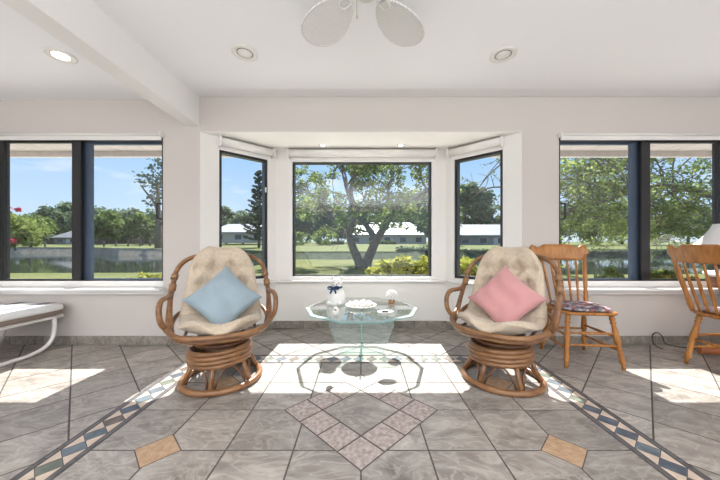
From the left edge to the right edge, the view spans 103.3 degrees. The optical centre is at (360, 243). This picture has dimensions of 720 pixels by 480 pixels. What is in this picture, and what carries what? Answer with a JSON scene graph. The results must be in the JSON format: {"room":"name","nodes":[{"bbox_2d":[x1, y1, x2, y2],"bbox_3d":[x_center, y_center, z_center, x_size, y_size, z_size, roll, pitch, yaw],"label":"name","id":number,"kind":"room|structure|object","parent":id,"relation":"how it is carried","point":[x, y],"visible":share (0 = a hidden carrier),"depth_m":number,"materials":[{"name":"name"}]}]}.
{"room":"sunroom","nodes":[
{"label":"sunroom","id":0,"kind":"room"},
{"bbox_2d":[200,132,275,325],"bbox_3d":[-1.348,-0.059,3.158,0.811,2.117,0.120,0,0,-43],"label":"wall","id":1,"kind":"structure","parent":0,"point":[208,143],"depth_m":2.92,"materials":[{"name":"white paint"}]},
{"bbox_2d":[217,149,270,280],"bbox_3d":[-1.300,-0.295,3.171,0.575,1.440,0.097,0,0,-43],"label":"window","id":2,"kind":"structure","parent":1,"relation":"in","point":[220,153],"depth_m":3.31,"materials":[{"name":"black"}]},
{"bbox_2d":[218,135,274,159],"bbox_3d":[-1.235,-1.041,3.121,0.595,0.126,0.089,0,0,-43],"label":"roller shade","id":3,"kind":"object","parent":2,"relation":"attached to","point":[225,144],"visible":1,"depth_m":3.09,"materials":[{"name":"white fabric"}]},
{"bbox_2d":[245,321,275,330],"bbox_3d":[-1.303,0.957,3.110,0.811,0.087,0.012,0,0,-43],"label":"baseboard","id":4,"kind":"structure","parent":1,"relation":"attached to","point":[272,325],"depth_m":3.33,"materials":[{"name":"tile"}]},
{"bbox_2d":[0,328,719,479],"bbox_3d":[0.000,1.173,-0.500,9.600,0.353,8.000,0,0,0],"label":"floor","id":5,"kind":"structure","parent":0,"point":[408,410],"depth_m":1.68,"materials":[{"name":"tile"}]},
{"bbox_2d":[0,302,63,366],"bbox_3d":[-3.220,0.780,2.050,0.629,0.437,1.528,0,0,6],"label":"lounge","id":6,"kind":"object","parent":5,"relation":"on","point":[13,314],"visible":1,"depth_m":2.53,"materials":[{"name":"white"}]},
{"bbox_2d":[155,246,277,397],"bbox_3d":[-1.023,0.507,2.104,0.778,0.979,0.722,0,0,-25],"label":"swivel chair","id":7,"kind":"object","parent":5,"relation":"on","point":[225,345],"visible":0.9,"depth_m":2.01,"materials":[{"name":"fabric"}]},
{"bbox_2d":[177,246,261,335],"bbox_3d":[-1.017,0.329,2.087,0.560,0.622,0.642,0,0,-25],"label":"cushion","id":8,"kind":"object","parent":7,"relation":"on","point":[205,265],"depth_m":2.19,"materials":[{"name":"beige fabric"}]},
{"bbox_2d":[182,266,261,323],"bbox_3d":[-1.010,0.403,2.100,0.283,0.473,0.464,0,0,38],"label":"throw pillow","id":9,"kind":"object","parent":7,"relation":"on","point":[224,298],"visible":0.93,"depth_m":2.05,"materials":[{"name":"blue fabric"}]},
{"bbox_2d":[306,298,416,361],"bbox_3d":[0.005,0.788,2.625,1.030,0.415,0.980,0,0,0],"label":"glass coffee table","id":10,"kind":"object","parent":5,"relation":"on","point":[382,304],"visible":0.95,"depth_m":2.53,"materials":[{"name":"clear glass"}]},
{"bbox_2d":[326,276,344,305],"bbox_3d":[-0.245,0.443,2.765,0.184,0.275,0.193,0,0,6],"label":"cat","id":11,"kind":"object","parent":10,"relation":"on","point":[335,296],"visible":1,"depth_m":2.70},
{"bbox_2d":[333,307,338,314],"bbox_3d":[-0.204,0.546,2.333,0.055,0.070,0.083,0,0,28],"label":"bird figurine","id":12,"kind":"object","parent":10,"relation":"on","point":[335,311],"visible":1,"depth_m":2.31,"materials":[{"name":"white ceramic"}]},
{"bbox_2d":[345,303,376,308],"bbox_3d":[0.000,0.571,2.640,0.290,0.021,0.290,0,0,0],"label":"shell dish","id":13,"kind":"object","parent":10,"relation":"on","point":[346,304],"visible":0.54,"depth_m":2.58,"materials":[{"name":"white ceramic"}]},
{"bbox_2d":[377,310,392,313],"bbox_3d":[0.205,0.572,2.410,0.141,0.018,0.090,0,0,-6],"label":"oval tray","id":14,"kind":"object","parent":10,"relation":"on","point":[379,311],"visible":1,"depth_m":2.40,"materials":[{"name":"white ceramic"}]},
{"bbox_2d":[386,290,396,303],"bbox_3d":[0.300,0.515,2.800,0.116,0.133,0.116,0,0,0],"label":"ball","id":15,"kind":"object","parent":10,"relation":"on","point":[391,295],"visible":1,"depth_m":2.77,"materials":[{"name":"white ceramic"}]},
{"bbox_2d":[444,246,563,397],"bbox_3d":[1.032,0.507,2.104,0.778,0.979,0.722,0,0,42],"label":"swivel chair","id":16,"kind":"object","parent":5,"relation":"on","point":[498,345],"visible":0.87,"depth_m":1.99,"materials":[{"name":"fabric"}]},
{"bbox_2d":[457,246,547,334],"bbox_3d":[1.019,0.329,2.092,0.560,0.622,0.642,0,0,42],"label":"cushion","id":17,"kind":"object","parent":16,"relation":"on","point":[526,265],"depth_m":2.13,"materials":[{"name":"beige fabric"}]},
{"bbox_2d":[468,266,547,321],"bbox_3d":[1.065,0.403,2.110,0.279,0.471,0.460,0,0,-25],"label":"throw pillow","id":18,"kind":"object","parent":16,"relation":"on","point":[504,298],"visible":0.91,"depth_m":2.05,"materials":[{"name":"pink fabric"}]},
{"bbox_2d":[530,244,625,370],"bbox_3d":[1.895,0.502,2.539,0.530,0.997,0.555,0,0,6],"label":"dining chair","id":19,"kind":"object","parent":5,"relation":"on","point":[558,252],"visible":0.84,"depth_m":2.65,"materials":[{"name":"brown wood"}]},
{"bbox_2d":[550,300,611,311],"bbox_3d":[1.888,0.533,2.470,0.370,0.036,0.340,0,0,6],"label":"seat pad","id":20,"kind":"object","parent":19,"relation":"on","point":[580,306],"visible":0.93,"depth_m":2.36,"materials":[{"name":"multicoloured fabric"}]},
{"bbox_2d":[652,332,695,348],"bbox_3d":[3.178,0.935,2.759,0.646,0.128,0.125,0,0,0],"label":"lamp cord","id":21,"kind":"object","parent":5,"relation":"on","point":[655,332],"visible":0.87,"depth_m":2.79,"materials":[{"name":"black plastic"}]},
{"bbox_2d":[667,244,719,363],"bbox_3d":[2.881,0.502,2.193,0.555,0.997,0.530,0,0,3],"label":"dining chair","id":22,"kind":"object","parent":5,"relation":"on","point":[703,254],"visible":1,"depth_m":2.30,"materials":[{"name":"brown wood"}]},
{"bbox_2d":[701,307,719,314],"bbox_3d":[2.950,0.533,2.189,0.340,0.036,0.370,0,0,3],"label":"seat pad","id":23,"kind":"object","parent":22,"relation":"on","point":[711,309],"visible":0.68,"depth_m":2.28,"materials":[{"name":"multicoloured fabric"}]},
{"bbox_2d":[696,270,719,354],"bbox_3d":[3.520,0.626,2.380,0.868,0.738,0.868,0,0,-11],"label":"pedestal table","id":24,"kind":"object","parent":5,"relation":"on","point":[711,273],"visible":0.62,"depth_m":2.54,"materials":[{"name":"white"}]},
{"bbox_2d":[694,224,719,271],"bbox_3d":[3.305,0.021,2.585,0.410,0.472,0.410,0,0,0],"label":"table lamp","id":25,"kind":"object","parent":24,"relation":"on","point":[712,236],"visible":0.77,"depth_m":2.58,"materials":[{"name":"white ceramic"}]},
{"bbox_2d":[0,0,719,99],"bbox_3d":[0.000,-1.599,-0.772,9.600,0.327,7.456,0,0,0],"label":"ceiling","id":26,"kind":"structure","parent":0,"point":[566,48],"depth_m":2.16,"materials":[{"name":"white paint"}]},
{"bbox_2d":[42,47,77,63],"bbox_3d":[-2.285,-1.430,2.170,0.190,0.012,0.190,0,0,0],"label":"recessed light","id":27,"kind":"object","parent":26,"relation":"in","point":[60,55],"visible":1,"depth_m":2.16,"materials":[{"name":"white"}]},
{"bbox_2d":[231,44,257,60],"bbox_3d":[-0.880,-1.443,2.160,0.190,0.012,0.190,0,0,0],"label":"recessed light","id":28,"kind":"object","parent":26,"relation":"in","point":[243,52],"visible":1,"depth_m":2.15,"materials":[{"name":"white"}]},
{"bbox_2d":[301,0,424,46],"bbox_3d":[0.068,-1.270,1.374,1.052,0.357,1.096,0,0,16],"label":"ceiling fan","id":29,"kind":"object","parent":26,"relation":"hanging from","point":[326,22],"visible":1,"depth_m":1.66,"materials":[{"name":"white wicker"}]},
{"bbox_2d":[490,46,516,62],"bbox_3d":[1.088,-1.443,2.180,0.190,0.012,0.190,0,0,0],"label":"recessed light","id":30,"kind":"object","parent":26,"relation":"in","point":[503,54],"visible":1,"depth_m":2.17,"materials":[{"name":"white"}]},
{"bbox_2d":[0,97,719,335],"bbox_3d":[0.000,-0.232,2.896,9.600,2.463,0.120,0,0,0],"label":"wall","id":31,"kind":"structure","parent":0,"point":[84,314],"depth_m":2.84,"materials":[{"name":"grey paint"}]},
{"bbox_2d":[0,138,162,286],"bbox_3d":[-2.810,-0.314,2.864,1.680,1.492,0.164,0,0,0],"label":"window","id":32,"kind":"structure","parent":31,"relation":"in","point":[82,150],"depth_m":2.86,"materials":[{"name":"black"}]},
{"bbox_2d":[0,132,163,139],"bbox_3d":[-2.837,-1.061,2.805,1.765,0.066,0.059,0,0,0],"label":"roller shade","id":33,"kind":"object","parent":31,"relation":"attached to","point":[3,136],"visible":1,"depth_m":2.81,"materials":[{"name":"white fabric"}]},
{"bbox_2d":[0,287,166,293],"bbox_3d":[-2.967,0.462,2.796,2.065,0.060,0.121,0,0,0],"label":"trim","id":34,"kind":"structure","parent":31,"relation":"attached to","point":[3,290],"depth_m":2.79,"materials":[{"name":"white paint"}]},
{"bbox_2d":[0,336,196,344],"bbox_3d":[-3.201,0.957,2.830,3.198,0.087,0.012,0,0,0],"label":"baseboard","id":35,"kind":"structure","parent":31,"relation":"attached to","point":[8,340],"depth_m":2.82,"materials":[{"name":"tile"}]},
{"bbox_2d":[0,0,199,125],"bbox_3d":[-1.674,-1.369,-0.832,0.136,0.389,7.336,0,0,0],"label":"beam","id":36,"kind":"structure","parent":31,"relation":"attached to","point":[82,26],"depth_m":1.84,"materials":[{"name":"white paint"}]},
{"bbox_2d":[533,336,719,344],"bbox_3d":[3.201,0.957,2.830,3.198,0.087,0.012,0,0,0],"label":"baseboard","id":37,"kind":"structure","parent":31,"relation":"attached to","point":[625,340],"depth_m":2.82,"materials":[{"name":"tile"}]},
{"bbox_2d":[558,132,719,139],"bbox_3d":[2.837,-1.061,2.805,1.765,0.066,0.059,0,0,0],"label":"roller shade","id":38,"kind":"object","parent":31,"relation":"attached to","point":[564,136],"visible":1,"depth_m":2.81,"materials":[{"name":"white fabric"}]},
{"bbox_2d":[559,138,719,286],"bbox_3d":[2.810,-0.314,2.864,1.680,1.492,0.164,0,0,0],"label":"window","id":39,"kind":"structure","parent":31,"relation":"in","point":[638,150],"depth_m":2.86,"materials":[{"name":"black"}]},
{"bbox_2d":[564,287,718,293],"bbox_3d":[2.967,0.462,2.796,2.065,0.060,0.121,0,0,0],"label":"window sill","id":40,"kind":"structure","parent":31,"relation":"attached to","point":[591,290],"depth_m":2.79,"materials":[{"name":"white"}]},
{"bbox_2d":[276,150,445,320],"bbox_3d":[0.000,-0.059,3.453,2.024,2.117,0.120,0,0,0],"label":"wall","id":41,"kind":"structure","parent":0,"point":[293,297],"depth_m":3.39,"materials":[{"name":"white paint"}]},
{"bbox_2d":[10,144,711,157],"bbox_3d":[0.000,-1.192,3.284,12.000,0.295,0.657,0,0,0],"label":"eaves","id":42,"kind":"object","parent":41,"relation":"attached to","point":[16,150],"depth_m":3.41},
{"bbox_2d":[276,321,445,327],"bbox_3d":[0.000,0.957,3.387,2.024,0.087,0.012,0,0,0],"label":"baseboard","id":43,"kind":"structure","parent":41,"relation":"attached to","point":[279,324],"depth_m":3.38,"materials":[{"name":"stone"}]},
{"bbox_2d":[289,158,434,279],"bbox_3d":[0.012,-0.295,3.436,1.740,1.440,0.114,0,0,0],"label":"window","id":44,"kind":"structure","parent":41,"relation":"in","point":[294,277],"depth_m":3.38,"materials":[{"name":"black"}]},
{"bbox_2d":[287,148,436,160],"bbox_3d":[0.013,-1.044,3.329,1.725,0.131,0.099,0,0,0],"label":"roller shade","id":45,"kind":"object","parent":41,"relation":"attached to","point":[295,154],"visible":1,"depth_m":3.30,"materials":[{"name":"white fabric"}]},
{"bbox_2d":[256,280,473,284],"bbox_3d":[0.000,0.436,3.155,3.008,0.022,0.515,0,0,0],"label":"trim","id":46,"kind":"structure","parent":41,"relation":"attached to","point":[271,281],"depth_m":3.32,"materials":[{"name":"white"}]},
{"bbox_2d":[202,132,519,149],"bbox_3d":[0.000,-1.206,3.175,3.800,0.183,0.677,0,0,0],"label":"ceiling","id":47,"kind":"structure","parent":0,"point":[271,140],"depth_m":3.02,"materials":[{"name":"white paint"}]},
{"bbox_2d":[446,132,521,325],"bbox_3d":[1.348,-0.059,3.158,0.811,2.117,0.120,0,0,43],"label":"wall","id":48,"kind":"structure","parent":0,"point":[512,143],"depth_m":2.92,"materials":[{"name":"white paint"}]},
{"bbox_2d":[446,321,475,329],"bbox_3d":[1.303,0.957,3.110,0.811,0.087,0.012,0,0,43],"label":"baseboard","id":49,"kind":"structure","parent":48,"relation":"attached to","point":[448,324],"depth_m":3.33,"materials":[{"name":"tile"}]},
{"bbox_2d":[451,149,504,281],"bbox_3d":[1.300,-0.295,3.171,0.575,1.440,0.097,0,0,43],"label":"window","id":50,"kind":"structure","parent":48,"relation":"in","point":[458,277],"depth_m":3.31,"materials":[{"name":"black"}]},
{"bbox_2d":[447,135,503,159],"bbox_3d":[1.235,-1.041,3.121,0.595,0.126,0.089,0,0,43],"label":"roller shade","id":51,"kind":"object","parent":50,"relation":"attached to","point":[496,144],"visible":1,"depth_m":3.09,"materials":[{"name":"white fabric"}]},
{"label":"outside","id":52,"kind":"structure","parent":0,"visible":0},
{"bbox_2d":[10,207,45,249],"bbox_3d":[-32.652,-1.501,27.030,3.384,4.180,4.297,0,0,0],"label":"bush","id":53,"kind":"object","parent":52,"point":[17,237],"visible":0.68,"depth_m":27.10,"materials":[{"name":"green plant"}]},
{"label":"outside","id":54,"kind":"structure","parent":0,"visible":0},
{"bbox_2d":[10,247,161,255],"bbox_3d":[-45.368,1.150,43.855,64.011,1.200,7.266,0,0,13],"label":"bank","id":55,"kind":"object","parent":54,"point":[110,251],"visible":0.37,"depth_m":43.46,"materials":[{"name":"stone"}]},
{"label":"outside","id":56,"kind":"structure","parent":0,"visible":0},
{"bbox_2d":[16,242,694,251],"bbox_3d":[0.000,-0.197,91.700,483.840,2.094,119.000,0,0,0],"label":"lawn","id":57,"kind":"structure","parent":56,"point":[312,246],"depth_m":49.40,"materials":[{"name":"green plant"}]},
{"bbox_2d":[10,217,55,246],"bbox_3d":[-57.893,-1.886,50.299,5.681,5.752,5.000,0,0,-28],"label":"tree","id":58,"kind":"object","parent":57,"relation":"on","point":[29,220],"visible":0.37,"depth_m":50.30,"materials":[{"name":"green plant"}]},
{"bbox_2d":[22,213,58,243],"bbox_3d":[-71.002,-3.141,62.242,7.428,7.542,7.877,0,0,0],"label":"tree","id":59,"kind":"object","parent":57,"relation":"on","point":[51,223],"visible":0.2,"depth_m":62.52,"materials":[{"name":"green plant"}]},
{"bbox_2d":[29,203,71,236],"bbox_3d":[-99.419,-6.274,92.595,14.502,13.570,12.063,0,0,0],"label":"tree","id":60,"kind":"object","parent":57,"relation":"on","point":[53,213],"visible":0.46,"depth_m":90.70,"materials":[{"name":"green plant"}]},
{"bbox_2d":[50,231,71,243],"bbox_3d":[-76.986,-1.905,79.300,7.730,3.951,10.600,0,0,0],"label":"house","id":61,"kind":"structure","parent":57,"relation":"on","point":[65,238],"depth_m":74.61,"materials":[{"name":"grey"}]},
{"bbox_2d":[50,201,71,233],"bbox_3d":[-113.507,-8.102,111.217,15.710,17.226,14.933,0,0,0],"label":"tree","id":62,"kind":"object","parent":57,"relation":"on","point":[66,207],"visible":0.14,"depth_m":109.30,"materials":[{"name":"green plant"}]},
{"bbox_2d":[64,205,105,229],"bbox_3d":[-83.570,-5.843,88.134,11.799,12.707,9.901,0,0,0],"label":"tree","id":63,"kind":"object","parent":57,"relation":"on","point":[96,210],"visible":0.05,"depth_m":85.95,"materials":[{"name":"green plant"}]},
{"bbox_2d":[37,234,154,243],"bbox_3d":[-72.304,-1.133,78.013,66.964,3.465,2.130,0,0,0],"label":"hedge","id":64,"kind":"object","parent":57,"relation":"on","point":[45,239],"visible":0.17,"depth_m":77.60,"materials":[{"name":"green plant"}]},
{"bbox_2d":[94,209,124,243],"bbox_3d":[-62.632,-4.108,70.070,9.123,9.237,9.509,0,0,0],"label":"tree","id":65,"kind":"object","parent":57,"relation":"on","point":[107,222],"visible":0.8,"depth_m":69.12,"materials":[{"name":"green plant"}]},
{"bbox_2d":[114,207,139,240],"bbox_3d":[-64.725,-4.864,77.250,9.109,10.749,9.457,0,0,0],"label":"tree","id":66,"kind":"object","parent":57,"relation":"on","point":[130,213],"visible":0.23,"depth_m":77.22,"materials":[{"name":"green plant"}]},
{"bbox_2d":[115,211,155,244],"bbox_3d":[-46.117,-3.111,60.208,8.472,7.602,7.065,0,0,0],"label":"tree","id":67,"kind":"object","parent":57,"relation":"on","point":[140,226],"visible":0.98,"depth_m":58.60,"materials":[{"name":"green plant"}]},
{"bbox_2d":[132,158,161,247],"bbox_3d":[-28.321,-5.410,40.070,6.793,13.402,6.793,0,0,21],"label":"tree","id":68,"kind":"object","parent":57,"relation":"on","point":[158,226],"visible":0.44,"depth_m":39.46,"materials":[{"name":"green plant"}]},
{"bbox_2d":[142,208,161,228],"bbox_3d":[-47.376,-4.686,69.836,11.110,10.393,9.781,0,0,-45],"label":"tree","id":69,"kind":"object","parent":57,"relation":"on","point":[153,216],"visible":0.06,"depth_m":65.23,"materials":[{"name":"green plant"}]},
{"bbox_2d":[222,205,236,243],"bbox_3d":[-39.194,-5.583,83.882,10.846,12.188,12.523,0,0,0],"label":"tree","id":70,"kind":"object","parent":57,"relation":"on","point":[227,214],"visible":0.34,"depth_m":83.36,"materials":[{"name":"green plant"}]},
{"bbox_2d":[222,224,261,242],"bbox_3d":[-26.105,-2.409,65.800,13.253,4.375,11.600,0,0,0],"label":"house","id":71,"kind":"structure","parent":57,"relation":"on","point":[231,233],"depth_m":60.59,"materials":[{"name":"grey"}]},
{"bbox_2d":[231,210,255,243],"bbox_3d":[-32.939,-4.589,80.482,8.566,10.199,9.876,0,0,0],"label":"tree","id":72,"kind":"object","parent":57,"relation":"on","point":[240,216],"visible":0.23,"depth_m":78.13,"materials":[{"name":"green plant"}]},
{"bbox_2d":[240,170,261,247],"bbox_3d":[-15.666,-5.332,43.857,5.528,12.265,5.395,0,0,0],"label":"pine","id":73,"kind":"object","parent":57,"relation":"on","point":[257,194],"visible":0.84,"depth_m":43.52,"materials":[{"name":"green plant"}]},
{"bbox_2d":[296,232,311,244],"bbox_3d":[-11.530,-0.914,55.578,4.184,3.075,4.467,0,0,0],"label":"tree","id":74,"kind":"object","parent":57,"relation":"on","point":[302,235],"visible":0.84,"depth_m":55.33,"materials":[{"name":"green plant"}]},
{"bbox_2d":[296,200,317,241],"bbox_3d":[-17.741,-5.796,77.360,12.308,12.614,11.827,0,0,0],"label":"tree","id":75,"kind":"object","parent":57,"relation":"on","point":[301,226],"visible":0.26,"depth_m":76.78,"materials":[{"name":"green plant"}]},
{"bbox_2d":[306,200,335,243],"bbox_3d":[-14.400,-7.362,95.585,14.499,15.745,17.102,0,0,0],"label":"tree","id":76,"kind":"object","parent":57,"relation":"on","point":[325,220],"visible":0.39,"depth_m":91.92,"materials":[{"name":"green plant"}]},
{"bbox_2d":[311,229,338,244],"bbox_3d":[-7.373,-1.413,57.756,5.601,3.917,5.789,0,0,-13],"label":"tree","id":77,"kind":"object","parent":57,"relation":"on","point":[326,241],"visible":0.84,"depth_m":57.26,"materials":[{"name":"green plant"}]},
{"bbox_2d":[318,240,343,244],"bbox_3d":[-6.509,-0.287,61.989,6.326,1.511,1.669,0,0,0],"label":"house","id":78,"kind":"structure","parent":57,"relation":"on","point":[331,241],"depth_m":61.59,"materials":[{"name":"white"}]},
{"bbox_2d":[328,204,347,240],"bbox_3d":[-8.883,-8.011,108.644,15.631,17.044,15.277,0,0,0],"label":"tree","id":79,"kind":"object","parent":57,"relation":"on","point":[342,209],"visible":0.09,"depth_m":106.61,"materials":[{"name":"green plant"}]},
{"bbox_2d":[342,204,373,229],"bbox_3d":[0.855,-6.701,100.057,15.989,14.423,16.070,0,0,0],"label":"tree","id":80,"kind":"object","parent":57,"relation":"on","point":[368,220],"visible":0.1,"depth_m":97.53,"materials":[{"name":"green plant"}]},
{"bbox_2d":[368,240,395,243],"bbox_3d":[4.826,-0.237,63.990,6.572,1.401,1.629,0,0,0],"label":"hedge","id":81,"kind":"object","parent":57,"relation":"on","point":[384,241],"visible":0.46,"depth_m":63.60,"materials":[{"name":"green plant"}]},
{"bbox_2d":[353,223,425,243],"bbox_3d":[6.323,-2.610,75.300,20.004,6.096,14.600,0,0,0],"label":"house","id":82,"kind":"structure","parent":57,"relation":"on","point":[401,236],"depth_m":68.60,"materials":[{"name":"grey"}]},
{"bbox_2d":[392,200,422,226],"bbox_3d":[17.108,-7.714,95.438,15.176,16.450,15.477,0,0,0],"label":"tree","id":83,"kind":"object","parent":57,"relation":"on","point":[419,204],"visible":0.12,"depth_m":92.34,"materials":[{"name":"green plant"}]},
{"bbox_2d":[414,188,427,237],"bbox_3d":[15.733,-5.928,59.797,8.954,13.238,10.955,0,0,0],"label":"tree","id":84,"kind":"object","parent":57,"relation":"on","point":[423,210],"visible":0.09,"depth_m":59.47,"materials":[{"name":"green plant"}]},
{"bbox_2d":[460,225,499,244],"bbox_3d":[28.825,-2.009,68.300,16.951,5.288,12.600,0,0,0],"label":"house","id":85,"kind":"structure","parent":57,"relation":"on","point":[471,234],"depth_m":62.59,"materials":[{"name":"grey paint"}]},
{"bbox_2d":[460,195,499,224],"bbox_3d":[34.251,-6.915,83.298,12.326,14.851,13.884,0,0,0],"label":"tree","id":86,"kind":"object","parent":57,"relation":"on","point":[482,205],"visible":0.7,"depth_m":80.83,"materials":[{"name":"green plant"}]},
{"bbox_2d":[460,180,499,224],"bbox_3d":[33.545,-9.914,89.950,18.873,20.849,19.289,0,0,0],"label":"tree","id":87,"kind":"object","parent":57,"relation":"on","point":[467,195],"visible":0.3,"depth_m":84.51,"materials":[{"name":"green plant"}]},
{"bbox_2d":[560,205,594,243],"bbox_3d":[41.614,-3.835,60.106,9.196,9.051,11.169,0,0,0],"label":"tree","id":88,"kind":"object","parent":57,"relation":"on","point":[563,231],"visible":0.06,"depth_m":57.93,"materials":[{"name":"green plant"}]},
{"bbox_2d":[573,218,615,243],"bbox_3d":[53.396,-3.589,66.312,11.547,8.199,8.950,0,0,-32],"label":"tree","id":89,"kind":"object","parent":57,"relation":"on","point":[589,234],"visible":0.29,"depth_m":65.69,"materials":[{"name":"green plant"}]},
{"bbox_2d":[607,210,650,243],"bbox_3d":[67.484,-4.472,73.790,11.352,9.965,11.379,0,0,29],"label":"tree","id":90,"kind":"object","parent":57,"relation":"on","point":[623,210],"visible":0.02,"depth_m":73.74,"materials":[{"name":"green plant"}]},
{"bbox_2d":[650,220,683,245],"bbox_3d":[60.537,-2.664,57.895,7.343,6.828,9.677,0,0,0],"label":"tree","id":91,"kind":"object","parent":57,"relation":"on","point":[652,220],"visible":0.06,"depth_m":57.27,"materials":[{"name":"green plant"}]},
{"bbox_2d":[667,212,700,243],"bbox_3d":[89.971,-5.013,78.590,15.158,11.047,13.310,0,0,0],"label":"tree","id":92,"kind":"object","parent":57,"relation":"on","point":[687,240],"visible":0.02,"depth_m":77.73,"materials":[{"name":"green plant"}]},
{"bbox_2d":[689,206,711,232],"bbox_3d":[75.911,-4.018,59.175,11.902,9.417,10.099,0,0,0],"label":"tree","id":93,"kind":"object","parent":57,"relation":"on","point":[710,221],"visible":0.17,"depth_m":59.90,"materials":[{"name":"green plant"}]},
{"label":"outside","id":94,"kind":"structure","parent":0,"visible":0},
{"bbox_2d":[10,260,704,278],"bbox_3d":[0.000,1.405,14.250,41.600,0.570,21.500,0,0,0],"label":"lawn","id":95,"kind":"structure","parent":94,"point":[303,267],"depth_m":11.98,"materials":[{"name":"green plant"}]},
{"bbox_2d":[130,272,161,277],"bbox_3d":[-6.422,1.052,8.413,1.128,0.502,1.011,0,0,0],"label":"shrub","id":96,"kind":"object","parent":95,"relation":"on","point":[140,275],"visible":0.24,"depth_m":8.43,"materials":[{"name":"green plant"}]},
{"bbox_2d":[364,258,392,274],"bbox_3d":[0.490,0.845,7.229,0.872,0.985,0.978,0,0,0],"label":"shrub","id":97,"kind":"object","parent":95,"relation":"on","point":[382,265],"visible":0.48,"depth_m":7.05,"materials":[{"name":"green plant"}]},
{"bbox_2d":[296,165,467,267],"bbox_3d":[0.355,-3.117,15.013,8.205,9.059,9.924,0,0,-31],"label":"forked tree","id":98,"kind":"object","parent":95,"relation":"on","point":[387,215],"visible":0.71,"depth_m":14.35,"materials":[{"name":"green plant"}]},
{"bbox_2d":[386,254,416,274],"bbox_3d":[1.038,0.771,7.025,0.884,1.042,0.922,0,0,31],"label":"shrub","id":99,"kind":"object","parent":95,"relation":"on","point":[403,265],"visible":0.45,"depth_m":6.87,"materials":[{"name":"green plant"}]},
{"bbox_2d":[415,255,427,274],"bbox_3d":[1.645,0.733,6.968,0.882,1.047,0.930,0,0,0],"label":"shrub","id":100,"kind":"object","parent":95,"relation":"on","point":[422,266],"visible":0.33,"depth_m":6.86,"materials":[{"name":"green plant"}]},
{"bbox_2d":[460,255,477,275],"bbox_3d":[2.482,0.757,6.596,0.993,1.004,0.944,0,0,0],"label":"shrub","id":101,"kind":"object","parent":95,"relation":"on","point":[464,263],"visible":0.27,"depth_m":6.47,"materials":[{"name":"green plant"}]},
{"bbox_2d":[460,158,499,198],"bbox_3d":[6.708,-2.057,13.125,3.952,6.550,2.001,0,0,0],"label":"bare tree","id":102,"kind":"object","parent":95,"relation":"on","point":[493,169],"visible":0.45,"depth_m":12.98,"materials":[{"name":"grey plant"}]},
{"bbox_2d":[496,158,711,267],"bbox_3d":[9.470,-1.823,9.071,10.133,6.602,6.117,0,0,11],"label":"leafy tree","id":103,"kind":"object","parent":95,"relation":"on","point":[580,210],"visible":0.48,"depth_m":8.45,"materials":[{"name":"green plant"}]},
{"bbox_2d":[594,265,625,277],"bbox_3d":[6.958,0.948,8.003,0.776,0.740,0.762,0,0,0],"label":"shrub","id":104,"kind":"object","parent":95,"relation":"on","point":[609,272],"visible":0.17,"depth_m":7.93,"materials":[{"name":"green plant"}]},
{"bbox_2d":[650,268,694,278],"bbox_3d":[8.534,0.986,8.012,1.168,0.669,0.972,0,0,0],"label":"shrub","id":105,"kind":"object","parent":95,"relation":"on","point":[657,274],"visible":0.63,"depth_m":7.85,"materials":[{"name":"green plant"}]},
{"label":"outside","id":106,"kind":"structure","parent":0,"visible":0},
{"bbox_2d":[244,249,665,257],"bbox_3d":[25.642,1.232,35.637,81.303,1.036,6.517,0,0,-4],"label":"bank","id":107,"kind":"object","parent":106,"point":[257,253],"visible":0.22,"depth_m":31.98,"materials":[{"name":"green plant"}]},
{"bbox_2d":[395,246,427,251],"bbox_3d":[6.600,0.895,32.973,5.458,1.447,1.452,0,0,0],"label":"hedge","id":108,"kind":"object","parent":107,"relation":"on","point":[400,248],"visible":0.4,"depth_m":32.66,"materials":[{"name":"green plant"}]},
{"bbox_2d":[460,248,489,253],"bbox_3d":[16.251,1.039,36.955,9.540,1.184,1.627,0,0,0],"label":"hedge","id":109,"kind":"object","parent":107,"relation":"on","point":[475,251],"visible":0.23,"depth_m":36.60,"materials":[{"name":"green plant"}]},
{"bbox_2d":[587,248,667,254],"bbox_3d":[37.471,1.104,38.514,22.906,1.113,1.727,0,0,0],"label":"hedge","id":110,"kind":"object","parent":107,"relation":"on","point":[616,251],"visible":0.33,"depth_m":38.10,"materials":[{"name":"green plant"}]},
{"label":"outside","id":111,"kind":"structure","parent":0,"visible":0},
{"bbox_2d":[10,253,711,274],"bbox_3d":[0.000,1.500,30.500,170.000,0.001,43.000,0,0,0],"label":"pond","id":112,"kind":"structure","parent":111,"point":[19,262],"depth_m":21.93,"materials":[{"name":"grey liquid"}]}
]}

